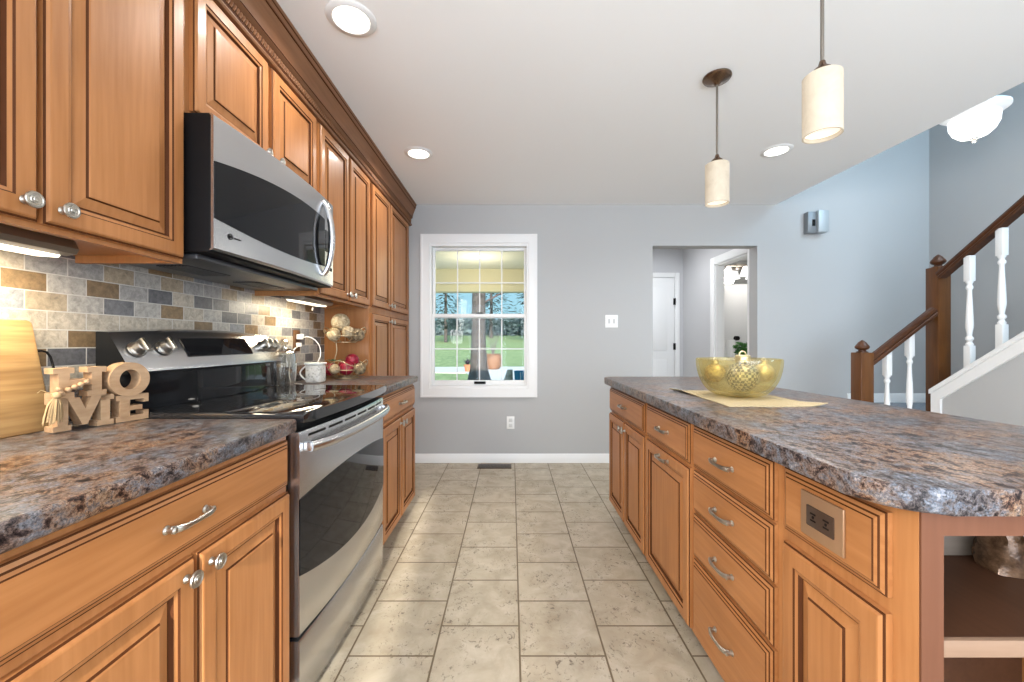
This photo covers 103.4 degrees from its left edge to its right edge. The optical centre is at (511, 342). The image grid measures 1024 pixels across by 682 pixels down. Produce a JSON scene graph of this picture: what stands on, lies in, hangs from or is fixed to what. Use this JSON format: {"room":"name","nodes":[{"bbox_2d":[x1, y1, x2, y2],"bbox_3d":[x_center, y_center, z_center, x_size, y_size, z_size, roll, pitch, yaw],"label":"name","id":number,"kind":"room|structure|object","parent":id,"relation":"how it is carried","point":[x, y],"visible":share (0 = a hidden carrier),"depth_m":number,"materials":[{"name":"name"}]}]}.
{"room":"kitchen","nodes":[
{"label":"kitchen","id":0,"kind":"room"},
{"bbox_2d":[436,251,523,268],"bbox_3d":[-2.075,-1.185,5.228,5.850,0.080,2.545,0,0,0],"label":"ceiling","id":1,"kind":"structure","parent":0,"point":[444,259],"depth_m":5.64,"materials":[{"name":"beige paint"}]},
{"bbox_2d":[436,269,523,292],"bbox_3d":[-2.075,-0.970,6.390,5.850,0.350,0.220,0,0,0],"label":"beam","id":2,"kind":"structure","parent":1,"relation":"attached to","point":[442,275],"depth_m":6.30,"materials":[{"name":"beige paint"}]},
{"bbox_2d":[316,463,723,681],"bbox_3d":[1.340,1.195,1.575,5.420,0.120,8.350,0,0,0],"label":"floor","id":3,"kind":"structure","parent":0,"point":[524,572],"depth_m":1.81,"materials":[{"name":"tile"}]},
{"bbox_2d":[0,436,288,681],"bbox_3d":[-0.939,0.700,0.791,0.658,0.871,0.783,0,0,0],"label":"base cabinet","id":4,"kind":"object","parent":3,"relation":"on","point":[186,579],"visible":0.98,"depth_m":0.76,"materials":[{"name":"brown wood"}]},
{"bbox_2d":[0,388,295,553],"bbox_3d":[-0.948,0.199,0.618,0.640,0.130,1.136,0,0,0],"label":"countertop","id":5,"kind":"structure","parent":4,"relation":"on","point":[50,483],"depth_m":0.76,"materials":[{"name":"stone"}]},
{"bbox_2d":[0,319,54,438],"bbox_3d":[-1.215,0.085,0.867,0.075,0.282,0.424,0,0,0],"label":"cutting board","id":6,"kind":"object","parent":5,"relation":"on","point":[22,409],"visible":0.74,"depth_m":0.99,"materials":[{"name":"brown wood"}]},
{"bbox_2d":[44,362,149,432],"bbox_3d":[-1.110,0.139,1.094,0.038,0.166,0.207,0,0,16],"label":"home sign","id":7,"kind":"object","parent":5,"relation":"on","point":[104,386],"visible":0.93,"depth_m":1.08,"materials":[{"name":"brown wood"}]},
{"bbox_2d":[37,379,89,425],"bbox_3d":[-1.110,0.147,1.004,0.026,0.105,0.100,0,0,5],"label":"bead garland","id":8,"kind":"object","parent":7,"relation":"on","point":[55,413],"visible":1,"depth_m":0.98,"materials":[{"name":"brown wood"}]},
{"bbox_2d":[96,329,389,681],"bbox_3d":[-0.902,0.543,1.585,0.706,1.184,0.789,0,0,0],"label":"range","id":9,"kind":"object","parent":3,"relation":"on","point":[334,487],"visible":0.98,"depth_m":1.38,"materials":[{"name":"silver metal"}]},
{"bbox_2d":[110,385,386,422],"bbox_3d":[-0.890,0.223,1.585,0.600,0.032,0.789,0,0,0],"label":"cooktop","id":10,"kind":"object","parent":9,"relation":"in","point":[301,403],"depth_m":1.37,"materials":[{"name":"black glass"}]},
{"bbox_2d":[377,384,414,544],"bbox_3d":[-0.939,0.700,2.345,0.658,0.871,0.720,0,0,0],"label":"base cabinet","id":11,"kind":"object","parent":3,"relation":"on","point":[399,423],"visible":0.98,"depth_m":2.30,"materials":[{"name":"brown wood"}]},
{"bbox_2d":[276,364,417,395],"bbox_3d":[-0.948,0.199,2.349,0.640,0.130,0.732,0,0,0],"label":"countertop","id":12,"kind":"structure","parent":11,"relation":"on","point":[393,383],"depth_m":2.31,"materials":[{"name":"stone"}]},
{"bbox_2d":[277,339,296,384],"bbox_3d":[-1.165,0.101,2.067,0.120,0.243,0.119,0,0,0],"label":"glass jar","id":13,"kind":"object","parent":12,"relation":"on","point":[285,350],"visible":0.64,"depth_m":2.06,"materials":[{"name":"clear glass"}]},
{"bbox_2d":[289,343,301,384],"bbox_3d":[-1.196,0.112,2.236,0.066,0.222,0.299,0,0,-28],"label":"charging cable","id":14,"kind":"object","parent":12,"relation":"on","point":[297,344],"visible":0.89,"depth_m":2.22,"materials":[{"name":"white plastic"}]},
{"bbox_2d":[296,334,326,382],"bbox_3d":[-1.135,0.087,2.299,0.140,0.272,0.261,0,0,-33],"label":"wax warmer","id":15,"kind":"object","parent":12,"relation":"on","point":[315,372],"visible":1,"depth_m":2.21,"materials":[{"name":"white ceramic"}]},
{"bbox_2d":[323,326,367,378],"bbox_3d":[-1.032,0.062,2.520,0.260,0.320,0.255,0,0,0],"label":"fruit stand","id":16,"kind":"object","parent":12,"relation":"on","point":[340,376],"visible":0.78,"depth_m":2.46,"materials":[{"name":"brown metal"}]},
{"bbox_2d":[325,363,333,375],"bbox_3d":[-1.115,0.165,2.490,0.080,0.080,0.080,0,0,0],"label":"ornament","id":17,"kind":"object","parent":16,"relation":"in","point":[327,371],"visible":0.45,"depth_m":2.46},
{"bbox_2d":[327,328,340,340],"bbox_3d":[-1.075,-0.048,2.445,0.080,0.080,0.080,0,0,0],"label":"decorative ball","id":18,"kind":"object","parent":16,"relation":"in","point":[331,334],"visible":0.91,"depth_m":2.42,"materials":[{"name":"beige wicker"}]},
{"bbox_2d":[329,364,339,373],"bbox_3d":[-1.065,0.161,2.435,0.060,0.060,0.060,0,0,0],"label":"decorative ball","id":19,"kind":"object","parent":16,"relation":"in","point":[334,367],"visible":0.95,"depth_m":2.41,"materials":[{"name":"beige wicker"}]},
{"bbox_2d":[331,313,349,330],"bbox_3d":[-1.060,-0.125,2.505,0.110,0.110,0.110,0,0,0],"label":"decorative ball","id":20,"kind":"object","parent":16,"relation":"in","point":[341,320],"visible":0.75,"depth_m":2.47,"materials":[{"name":"beige wicker"}]},
{"bbox_2d":[323,326,365,342],"bbox_3d":[-1.038,-0.049,2.520,0.249,0.099,0.249,0,0,0],"label":"basket","id":21,"kind":"object","parent":16,"relation":"on","point":[325,331],"depth_m":2.46,"materials":[{"name":"brown metal"}]},
{"bbox_2d":[324,359,367,377],"bbox_3d":[-1.030,0.159,2.520,0.255,0.109,0.255,0,0,0],"label":"basket","id":22,"kind":"object","parent":16,"relation":"on","point":[339,376],"depth_m":2.46,"materials":[{"name":"brown metal"}]},
{"bbox_2d":[340,362,353,374],"bbox_3d":[-1.010,0.159,2.475,0.084,0.084,0.084,0,0,0],"label":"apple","id":23,"kind":"object","parent":16,"relation":"in","point":[343,365],"visible":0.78,"depth_m":2.45,"materials":[{"name":"red food"}]},
{"bbox_2d":[342,326,353,337],"bbox_3d":[-0.995,-0.064,2.458,0.072,0.072,0.072,0,0,0],"label":"decorative ball","id":24,"kind":"object","parent":16,"relation":"in","point":[344,332],"visible":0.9,"depth_m":2.43,"materials":[{"name":"beige wicker"}]},
{"bbox_2d":[345,354,358,365],"bbox_3d":[-1.005,0.113,2.550,0.084,0.084,0.084,0,0,0],"label":"ornament","id":25,"kind":"object","parent":16,"relation":"in","point":[352,358],"visible":0.66,"depth_m":2.52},
{"bbox_2d":[352,329,364,340],"bbox_3d":[-0.958,-0.047,2.520,0.080,0.080,0.080,0,0,0],"label":"decorative ball","id":26,"kind":"object","parent":16,"relation":"in","point":[361,334],"visible":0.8,"depth_m":2.50,"materials":[{"name":"beige"}]},
{"bbox_2d":[354,363,365,374],"bbox_3d":[-0.945,0.165,2.515,0.072,0.072,0.072,0,0,0],"label":"decorative ball","id":27,"kind":"object","parent":16,"relation":"in","point":[363,368],"visible":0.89,"depth_m":2.49,"materials":[{"name":"beige"}]},
{"bbox_2d":[324,182,408,375],"bbox_3d":[-1.093,0.018,3.264,0.349,2.235,1.073,0,0,0],"label":"pantry cabinet","id":28,"kind":"object","parent":12,"relation":"on","point":[385,343],"visible":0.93,"depth_m":2.98,"materials":[{"name":"brown wood"}]},
{"bbox_2d":[477,464,510,468],"bbox_3d":[-0.155,1.132,3.700,0.310,0.006,0.140,0,0,0],"label":"floor vent","id":29,"kind":"object","parent":3,"relation":"in","point":[480,466],"visible":1,"depth_m":3.68,"materials":[{"name":"brown"}]},
{"bbox_2d":[609,387,648,555],"bbox_3d":[0.918,0.700,2.271,0.635,0.871,0.708,0,0,0],"label":"base cabinet","id":30,"kind":"object","parent":3,"relation":"on","point":[628,435],"visible":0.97,"depth_m":2.16,"materials":[{"name":"brown wood"}]},
{"bbox_2d":[604,377,1023,515],"bbox_3d":[0.980,0.243,1.626,0.802,0.040,2.028,0,0,0],"label":"countertop","id":31,"kind":"structure","parent":30,"relation":"on","point":[903,458],"depth_m":0.89,"materials":[{"name":"stone"}]},
{"bbox_2d":[669,388,826,406],"bbox_3d":[0.907,0.216,1.625,0.370,0.015,0.460,0,0,0],"label":"mat","id":32,"kind":"object","parent":31,"relation":"on","point":[727,398],"visible":0.98,"depth_m":1.56,"materials":[{"name":"beige fabric"}]},
{"bbox_3d":[0.930,0.143,1.660,0.316,0.154,0.316,0,0,0],"label":"fruit bowl","id":33,"kind":"object","parent":32,"relation":"on","visible":0},
{"bbox_2d":[704,358,725,381],"bbox_3d":[0.831,0.112,1.650,0.078,0.101,0.078,0,0,0],"label":"ornament","id":34,"kind":"object","parent":33,"relation":"in","point":[714,372],"visible":1,"depth_m":1.63,"materials":[{"name":"gold metal"}]},
{"bbox_2d":[726,350,759,391],"bbox_3d":[0.930,0.115,1.626,0.120,0.165,0.120,0,0,0],"label":"ornament","id":35,"kind":"object","parent":33,"relation":"in","point":[743,376],"visible":1,"depth_m":1.59,"materials":[{"name":"gold metal"}]},
{"bbox_2d":[755,358,774,381],"bbox_3d":[1.029,0.112,1.648,0.078,0.101,0.078,0,0,0],"label":"ornament","id":36,"kind":"object","parent":33,"relation":"in","point":[766,371],"visible":0.88,"depth_m":1.62,"materials":[{"name":"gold metal"}]},
{"bbox_2d":[646,404,694,631],"bbox_3d":[0.918,0.700,1.673,0.635,0.871,0.485,0,0,0],"label":"base cabinet","id":37,"kind":"object","parent":3,"relation":"on","point":[670,511],"visible":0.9,"depth_m":1.60,"materials":[{"name":"brown wood"}]},
{"bbox_2d":[724,365,730,378],"bbox_3d":[3.050,0.670,4.960,0.920,0.770,0.460,0,0,0],"label":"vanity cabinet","id":38,"kind":"object","parent":3,"relation":"on","point":[726,367],"visible":0.02,"depth_m":4.89,"materials":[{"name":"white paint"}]},
{"bbox_2d":[732,342,746,354],"bbox_3d":[2.801,0.136,4.901,0.190,0.298,0.178,0,0,0],"label":"potted plant","id":39,"kind":"object","parent":38,"relation":"on","point":[743,345],"visible":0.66,"depth_m":4.87,"materials":[{"name":"green plant"}]},
{"bbox_2d":[694,425,783,681],"bbox_3d":[0.918,0.700,1.198,0.635,0.871,0.463,0,0,0],"label":"base cabinet","id":40,"kind":"object","parent":3,"relation":"on","point":[739,491],"visible":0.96,"depth_m":1.13,"materials":[{"name":"brown wood"}]},
{"bbox_2d":[851,340,873,402],"bbox_3d":[2.630,0.558,3.030,0.095,1.154,0.095,0,0,0],"label":"newel post","id":41,"kind":"object","parent":3,"relation":"on","point":[862,361],"visible":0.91,"depth_m":2.98,"materials":[{"name":"brown wood"}]},
{"bbox_2d":[874,402,925,410],"bbox_3d":[3.325,-0.230,1.937,1.249,2.730,3.764,0,0,0],"label":"stairs","id":42,"kind":"structure","parent":3,"relation":"on","point":[916,405],"depth_m":3.68,"materials":[{"name":"carpet"}]},
{"bbox_2d":[882,352,891,404],"bbox_3d":[2.840,0.499,3.055,0.042,0.892,0.041,0,0,0],"label":"baluster","id":43,"kind":"object","parent":42,"relation":"on","point":[886,361],"visible":0.36,"depth_m":3.04,"materials":[{"name":"white paint"}]},
{"bbox_2d":[904,334,914,408],"bbox_3d":[3.010,0.338,3.055,0.042,0.835,0.041,0,0,0],"label":"baluster","id":44,"kind":"object","parent":42,"relation":"on","point":[909,344],"visible":0.56,"depth_m":3.04,"materials":[{"name":"white paint"}]},
{"bbox_2d":[926,254,950,411],"bbox_3d":[3.215,-0.050,3.045,0.095,1.230,0.095,0,0,0],"label":"newel post","id":45,"kind":"object","parent":42,"relation":"on","point":[938,290],"visible":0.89,"depth_m":3.00,"materials":[{"name":"brown wood"}]},
{"bbox_2d":[872,307,937,364],"bbox_3d":[2.922,-0.047,3.030,0.528,0.431,0.060,0,0,0],"label":"handrail","id":46,"kind":"object","parent":45,"relation":"attached to","point":[929,314],"visible":0.79,"depth_m":3.00,"materials":[{"name":"brown wood"}]},
{"bbox_2d":[935,195,1023,277],"bbox_3d":[3.180,-1.284,1.949,0.060,1.622,2.133,0,0,0],"label":"handrail","id":47,"kind":"object","parent":45,"relation":"attached to","point":[1016,210],"visible":1,"depth_m":2.71,"materials":[{"name":"brown wood"}]},
{"bbox_2d":[783,466,1023,681],"bbox_3d":[0.932,0.700,0.803,0.605,0.871,0.324,0,0,0],"label":"base cabinet","id":48,"kind":"object","parent":3,"relation":"on","point":[896,608],"visible":0.62,"depth_m":0.72,"materials":[{"name":"brown wood"}]},
{"bbox_2d":[801,489,844,557],"bbox_3d":[0.625,0.361,0.816,0.009,0.092,0.112,0,0,0],"label":"power outlet","id":49,"kind":"object","parent":48,"relation":"attached to","point":[823,521],"visible":1,"depth_m":0.81,"materials":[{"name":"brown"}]},
{"bbox_2d":[806,504,833,539],"bbox_3d":[0.622,0.361,0.816,0.003,0.042,0.072,0,0,0],"label":"receptacle","id":50,"kind":"object","parent":49,"relation":"attached to","point":[819,518],"depth_m":0.81,"materials":[{"name":"brown plastic"}]},
{"bbox_2d":[944,555,1023,657],"bbox_3d":[0.945,0.491,0.800,0.520,0.027,0.306,0,0,0],"label":"shelf","id":51,"kind":"object","parent":48,"relation":"attached to","point":[984,608],"depth_m":0.72,"materials":[{"name":"brown wood"}]},
{"bbox_2d":[971,536,1023,578],"bbox_3d":[1.058,0.420,0.851,0.114,0.117,0.095,0,0,0],"label":"vase","id":52,"kind":"object","parent":48,"relation":"on","point":[1001,555],"visible":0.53,"depth_m":0.83,"materials":[{"name":"brown metal"}]},
{"bbox_2d":[276,0,1023,203],"bbox_3d":[0.685,-1.455,0.675,4.110,0.300,6.550,0,0,0],"label":"ceiling","id":53,"kind":"structure","parent":0,"point":[512,101],"depth_m":2.04,"materials":[{"name":"white paint"}]},
{"bbox_2d":[325,0,376,36],"bbox_3d":[-0.645,-1.301,1.628,0.196,0.008,0.196,0,0,0],"label":"recessed light","id":54,"kind":"object","parent":53,"relation":"in","point":[350,17],"visible":1,"depth_m":1.62,"materials":[{"name":"white paint"}]},
{"bbox_2d":[404,146,432,159],"bbox_3d":[-0.640,-1.301,2.785,0.196,0.008,0.196,0,0,0],"label":"recessed light","id":55,"kind":"object","parent":53,"relation":"in","point":[415,152],"visible":1,"depth_m":2.78,"materials":[{"name":"white paint"}]},
{"bbox_2d":[702,68,731,207],"bbox_3d":[1.010,-0.992,1.985,0.132,0.624,0.132,0,0,0],"label":"pendant light","id":56,"kind":"object","parent":53,"relation":"hanging from","point":[717,171],"visible":1,"depth_m":1.95,"materials":[{"name":"beige glass"}]},
{"bbox_2d":[708,201,726,204],"bbox_3d":[1.010,-0.694,1.985,0.096,0.004,0.095,0,0,0],"label":"diffuser","id":57,"kind":"object","parent":56,"relation":"attached to","point":[709,202],"depth_m":2.00,"materials":[{"name":"white glass"}]},
{"bbox_2d":[760,143,793,157],"bbox_3d":[1.800,-1.301,2.745,0.196,0.008,0.196,0,0,0],"label":"recessed light","id":58,"kind":"object","parent":53,"relation":"in","point":[779,149],"visible":1,"depth_m":2.74,"materials":[{"name":"white paint"}]},
{"bbox_2d":[802,0,843,143],"bbox_3d":[1.000,-0.985,1.300,0.132,0.639,0.132,0,0,0],"label":"pendant light","id":59,"kind":"object","parent":53,"relation":"hanging from","point":[823,87],"visible":1,"depth_m":1.27,"materials":[{"name":"beige glass"}]},
{"bbox_2d":[805,128,839,139],"bbox_3d":[1.000,-0.679,1.300,0.096,0.004,0.095,0,0,0],"label":"diffuser","id":60,"kind":"object","parent":59,"relation":"attached to","point":[810,133],"depth_m":1.30,"materials":[{"name":"white glass"}]},
{"bbox_2d":[653,249,682,376],"bbox_3d":[1.690,-0.085,5.650,1.380,2.440,0.100,0,0,0],"label":"wall","id":61,"kind":"structure","parent":0,"point":[664,260],"depth_m":5.60,"materials":[{"name":"grey paint"}]},
{"bbox_2d":[653,273,679,376],"bbox_3d":[1.877,0.085,5.582,0.895,2.100,0.034,0,0,0],"label":"door","id":62,"kind":"structure","parent":61,"relation":"in","point":[664,301],"depth_m":5.58,"materials":[{"name":"white paint"}]},
{"bbox_2d":[409,129,928,453],"bbox_3d":[1.340,-1.015,3.885,5.420,4.300,0.130,0,0,0],"label":"wall","id":63,"kind":"structure","parent":0,"point":[813,298],"depth_m":3.82,"materials":[{"name":"grey paint"}]},
{"bbox_2d":[420,234,536,396],"bbox_3d":[-0.306,-0.253,3.868,1.099,1.537,0.145,0,0,0],"label":"window","id":64,"kind":"structure","parent":63,"relation":"in","point":[429,243],"depth_m":3.80,"materials":[{"name":"white paint"}]},
{"bbox_2d":[507,416,513,428],"bbox_3d":[-0.009,0.757,3.816,0.074,0.119,0.008,0,0,0],"label":"power outlet","id":65,"kind":"object","parent":63,"relation":"attached to","point":[510,419],"visible":1,"depth_m":3.81,"materials":[{"name":"white plastic"}]},
{"bbox_2d":[415,454,608,462],"bbox_3d":[0.203,1.093,3.813,2.265,0.085,0.014,0,0,0],"label":"baseboard","id":66,"kind":"structure","parent":63,"relation":"attached to","point":[419,458],"depth_m":3.81,"materials":[{"name":"white paint"}]},
{"bbox_2d":[605,315,617,327],"bbox_3d":[0.945,-0.200,3.812,0.120,0.120,0.016,0,0,0],"label":"light switch","id":67,"kind":"object","parent":63,"relation":"attached to","point":[611,321],"visible":1,"depth_m":3.81,"materials":[{"name":"white plastic"}]},
{"bbox_2d":[804,210,828,233],"bbox_3d":[2.848,-1.123,3.777,0.175,0.205,0.084,0,0,0],"label":"door chime","id":68,"kind":"object","parent":63,"relation":"attached to","point":[817,222],"visible":1,"depth_m":3.76,"materials":[{"name":"grey"}]},
{"bbox_2d":[847,393,925,401],"bbox_3d":[3.559,0.522,3.813,0.778,0.085,0.014,0,0,0],"label":"baseboard","id":69,"kind":"structure","parent":63,"relation":"attached to","point":[878,397],"depth_m":3.81,"materials":[{"name":"white paint"}]},
{"bbox_2d":[683,249,745,376],"bbox_3d":[2.430,-0.085,4.825,0.100,2.440,1.750,0,0,0],"label":"wall","id":70,"kind":"structure","parent":0,"point":[696,262],"depth_m":5.20,"materials":[{"name":"grey paint"}]},
{"bbox_2d":[710,249,748,366],"bbox_3d":[2.421,0.070,4.385,0.118,2.130,0.850,0,0,0],"label":"door frame","id":71,"kind":"structure","parent":70,"relation":"in","point":[716,271],"depth_m":4.71,"materials":[{"name":"white paint"}]},
{"bbox_2d":[724,284,746,364],"bbox_3d":[3.390,-0.085,5.250,1.820,2.440,0.100,0,0,0],"label":"wall","id":72,"kind":"structure","parent":0,"point":[735,295],"depth_m":5.20,"materials":[{"name":"white paint"}]},
{"bbox_2d":[724,258,746,283],"bbox_3d":[2.985,-1.020,5.192,0.730,0.530,0.014,0,0,0],"label":"mirror","id":73,"kind":"object","parent":72,"relation":"attached to","point":[735,279],"visible":0.21,"depth_m":5.18,"materials":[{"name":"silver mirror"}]},
{"bbox_2d":[724,264,746,276],"bbox_3d":[2.930,-0.920,5.095,0.550,0.170,0.179,0,0,0],"label":"vanity light","id":74,"kind":"object","parent":72,"relation":"attached to","point":[728,272],"visible":0.61,"depth_m":5.06,"materials":[{"name":"white glass"}]},
{"bbox_3d":[2.885,-0.055,5.171,0.060,0.060,0.055,0,0,0],"label":"robe hook","id":75,"kind":"object","parent":72,"relation":"attached to","visible":0},
{"bbox_2d":[724,340,734,363],"bbox_3d":[2.780,0.120,5.172,0.160,0.310,0.023,0,0,0],"label":"hand towel","id":76,"kind":"object","parent":75,"relation":"hanging from","point":[729,355],"visible":0.75,"depth_m":5.16,"materials":[{"name":"white fabric"}]},
{"bbox_2d":[944,536,974,554],"bbox_3d":[0.990,0.407,0.923,0.130,0.144,0.050,0,0,0],"label":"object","id":77,"kind":"structure","parent":0,"point":[953,545],"depth_m":0.91,"materials":[{"name":"grey paint"}]},
{"bbox_2d":[929,82,1023,374],"bbox_3d":[4.000,-1.015,0.675,0.100,4.300,6.550,0,0,0],"label":"wall","id":78,"kind":"structure","parent":0,"point":[971,185],"depth_m":3.40,"materials":[{"name":"grey paint"}]},
{"bbox_2d":[942,353,1023,425],"bbox_3d":[3.176,-0.233,1.667,0.112,2.736,2.635,0,0,0],"label":"wall","id":79,"kind":"structure","parent":0,"point":[998,395],"depth_m":2.60,"materials":[{"name":"grey paint"}]},
{"bbox_2d":[928,331,1023,412],"bbox_3d":[3.159,-0.249,1.671,0.149,2.768,2.642,0,0,0],"label":"trim","id":80,"kind":"structure","parent":79,"relation":"attached to","point":[1013,347],"depth_m":2.69,"materials":[{"name":"white paint"}]},
{"bbox_2d":[963,255,975,367],"bbox_3d":[3.180,-0.197,2.805,0.042,0.810,0.041,0,0,0],"label":"baluster","id":81,"kind":"object","parent":80,"relation":"on","point":[969,262],"visible":0.95,"depth_m":2.79,"materials":[{"name":"white paint"}]},
{"bbox_2d":[995,227,1008,347],"bbox_3d":[3.180,-0.336,2.620,0.042,0.810,0.041,0,0,0],"label":"baluster","id":82,"kind":"object","parent":80,"relation":"on","point":[1001,234],"visible":0.96,"depth_m":2.61,"materials":[{"name":"white paint"}]},
{"bbox_3d":[-1.320,-0.085,0.675,0.100,2.440,6.550,0,0,0],"label":"wall","id":83,"kind":"structure","parent":0,"visible":0},
{"bbox_2d":[0,0,183,263],"bbox_3d":[-1.093,-0.665,0.802,0.349,0.870,0.764,0,0,0],"label":"upper cabinet","id":84,"kind":"object","parent":83,"relation":"attached to","point":[92,91],"visible":1,"depth_m":0.92,"materials":[{"name":"brown wood"}]},
{"bbox_2d":[0,224,78,257],"bbox_3d":[-1.121,-0.212,0.775,0.107,0.078,0.450,0,0,0],"label":"light","id":85,"kind":"object","parent":84,"relation":"attached to","point":[13,239],"visible":1,"depth_m":0.92,"materials":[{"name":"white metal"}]},
{"bbox_2d":[213,0,416,225],"bbox_3d":[-0.941,-1.203,2.028,0.088,0.204,3.574,0,0,0],"label":"crown molding","id":86,"kind":"structure","parent":84,"relation":"attached to","point":[263,23],"depth_m":1.87,"materials":[{"name":"brown wood"}]},
{"bbox_2d":[0,250,323,418],"bbox_3d":[-1.266,-0.015,1.363,0.008,0.500,2.726,0,0,0],"label":"backsplash","id":87,"kind":"structure","parent":83,"relation":"attached to","point":[65,301],"depth_m":1.29,"materials":[{"name":"tile"}]},
{"bbox_2d":[184,0,315,189],"bbox_3d":[-1.093,-0.890,1.585,0.349,0.419,0.799,0,0,0],"label":"upper cabinet","id":88,"kind":"object","parent":83,"relation":"attached to","point":[226,77],"visible":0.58,"depth_m":1.41,"materials":[{"name":"brown wood"}]},
{"bbox_2d":[127,113,334,290],"bbox_3d":[-1.035,-0.462,1.584,0.452,0.430,0.796,0,0,0],"label":"microwave","id":89,"kind":"object","parent":88,"relation":"attached to","point":[252,222],"visible":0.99,"depth_m":1.36,"materials":[{"name":"silver metal"}]},
{"bbox_2d":[293,330,299,350],"bbox_3d":[-1.258,-0.010,2.366,0.007,0.124,0.072,0,0,0],"label":"power outlet","id":90,"kind":"object","parent":83,"relation":"attached to","point":[295,332],"visible":0.75,"depth_m":2.35,"materials":[{"name":"brown metal"}]},
{"bbox_2d":[255,120,369,307],"bbox_3d":[-1.093,-0.665,2.355,0.349,0.870,0.739,0,0,0],"label":"upper cabinet","id":91,"kind":"object","parent":83,"relation":"attached to","point":[339,180],"visible":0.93,"depth_m":2.31,"materials":[{"name":"brown wood"}]},
{"bbox_2d":[284,296,332,310],"bbox_3d":[-1.101,-0.212,2.215,0.107,0.078,0.330,0,0,0],"label":"light","id":92,"kind":"object","parent":91,"relation":"attached to","point":[313,301],"visible":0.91,"depth_m":2.15,"materials":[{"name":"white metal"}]},
{"bbox_3d":[3.225,-3.215,0.675,1.650,0.100,6.550,0,0,0],"label":"ceiling","id":93,"kind":"structure","parent":0,"visible":0},
{"bbox_2d":[939,95,1012,142],"bbox_3d":[3.090,-2.250,2.700,0.330,1.830,0.328,0,0,0],"label":"bowl light","id":94,"kind":"object","parent":93,"relation":"hanging from","point":[978,121],"visible":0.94,"depth_m":2.62,"materials":[{"name":"white glass"}]},
{"label":"outside","id":95,"kind":"structure","parent":0,"visible":0},
{"bbox_2d":[435,332,523,379],"bbox_3d":[0.000,-0.358,39.475,80.000,3.286,71.050,0,0,0],"label":"lawn","id":96,"kind":"structure","parent":95,"point":[443,357],"depth_m":30.54,"materials":[{"name":"green plant"}]},
{"bbox_2d":[435,293,469,341],"bbox_3d":[-6.962,-6.513,43.045,5.143,13.191,5.048,0,0,44],"label":"tree","id":97,"kind":"object","parent":96,"relation":"on","point":[444,302],"visible":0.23,"depth_m":42.88,"materials":[{"name":"green plant"}]},
{"bbox_2d":[435,318,523,335],"bbox_3d":[-3.504,-2.254,59.747,25.847,3.067,3.614,0,0,0],"label":"hedge","id":98,"kind":"object","parent":96,"relation":"on","point":[513,330],"visible":0.34,"depth_m":58.79,"materials":[{"name":"green plant"}]},
{"bbox_2d":[467,293,503,379],"bbox_3d":[-0.323,-2.822,12.310,7.410,8.360,5.509,0,0,0],"label":"tree","id":99,"kind":"object","parent":96,"relation":"on","point":[474,361],"visible":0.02,"depth_m":12.41,"materials":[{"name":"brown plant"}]},
{"bbox_2d":[468,293,512,337],"bbox_3d":[-2.543,-8.526,52.084,6.627,16.102,6.672,0,0,0],"label":"tree","id":100,"kind":"object","parent":96,"relation":"on","point":[491,320],"visible":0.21,"depth_m":51.84,"materials":[{"name":"green plant"}]},
{"bbox_2d":[504,369,512,379],"bbox_3d":[-0.125,1.022,11.300,0.340,0.525,0.292,0,0,0],"label":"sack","id":101,"kind":"object","parent":96,"relation":"on","point":[509,374],"visible":0.54,"depth_m":11.22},
{"bbox_2d":[510,293,523,328],"bbox_3d":[2.360,-7.129,45.022,5.416,14.176,5.548,0,0,0],"label":"tree","id":102,"kind":"object","parent":96,"relation":"on","point":[522,303],"visible":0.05,"depth_m":45.82,"materials":[{"name":"green plant"}]},
{"bbox_2d":[514,370,523,379],"bbox_3d":[0.222,1.034,11.189,0.300,0.500,0.318,0,0,0],"label":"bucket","id":103,"kind":"object","parent":96,"relation":"on","point":[518,374],"visible":0.5,"depth_m":11.08,"materials":[{"name":"blue plastic"}]},
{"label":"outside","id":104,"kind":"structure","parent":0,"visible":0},
{"bbox_2d":[435,367,523,379],"bbox_3d":[0.000,1.270,12.730,16.000,0.030,17.540,0,0,0],"label":"patio","id":105,"kind":"structure","parent":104,"point":[494,374],"depth_m":17.48,"materials":[{"name":"concrete"}]},
{"bbox_2d":[463,359,469,371],"bbox_3d":[-1.930,0.939,17.543,0.535,0.632,0.639,0,0,28],"label":"flower pot","id":106,"kind":"object","parent":105,"relation":"on","point":[467,365],"visible":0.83,"depth_m":17.38,"materials":[{"name":"brown ceramic"}]},
{"bbox_2d":[487,333,500,369],"bbox_3d":[-0.870,0.404,19.000,0.820,1.701,0.820,0,0,0],"label":"planter","id":107,"kind":"object","parent":105,"relation":"on","point":[493,360],"visible":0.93,"depth_m":18.69,"materials":[{"name":"orange ceramic"}]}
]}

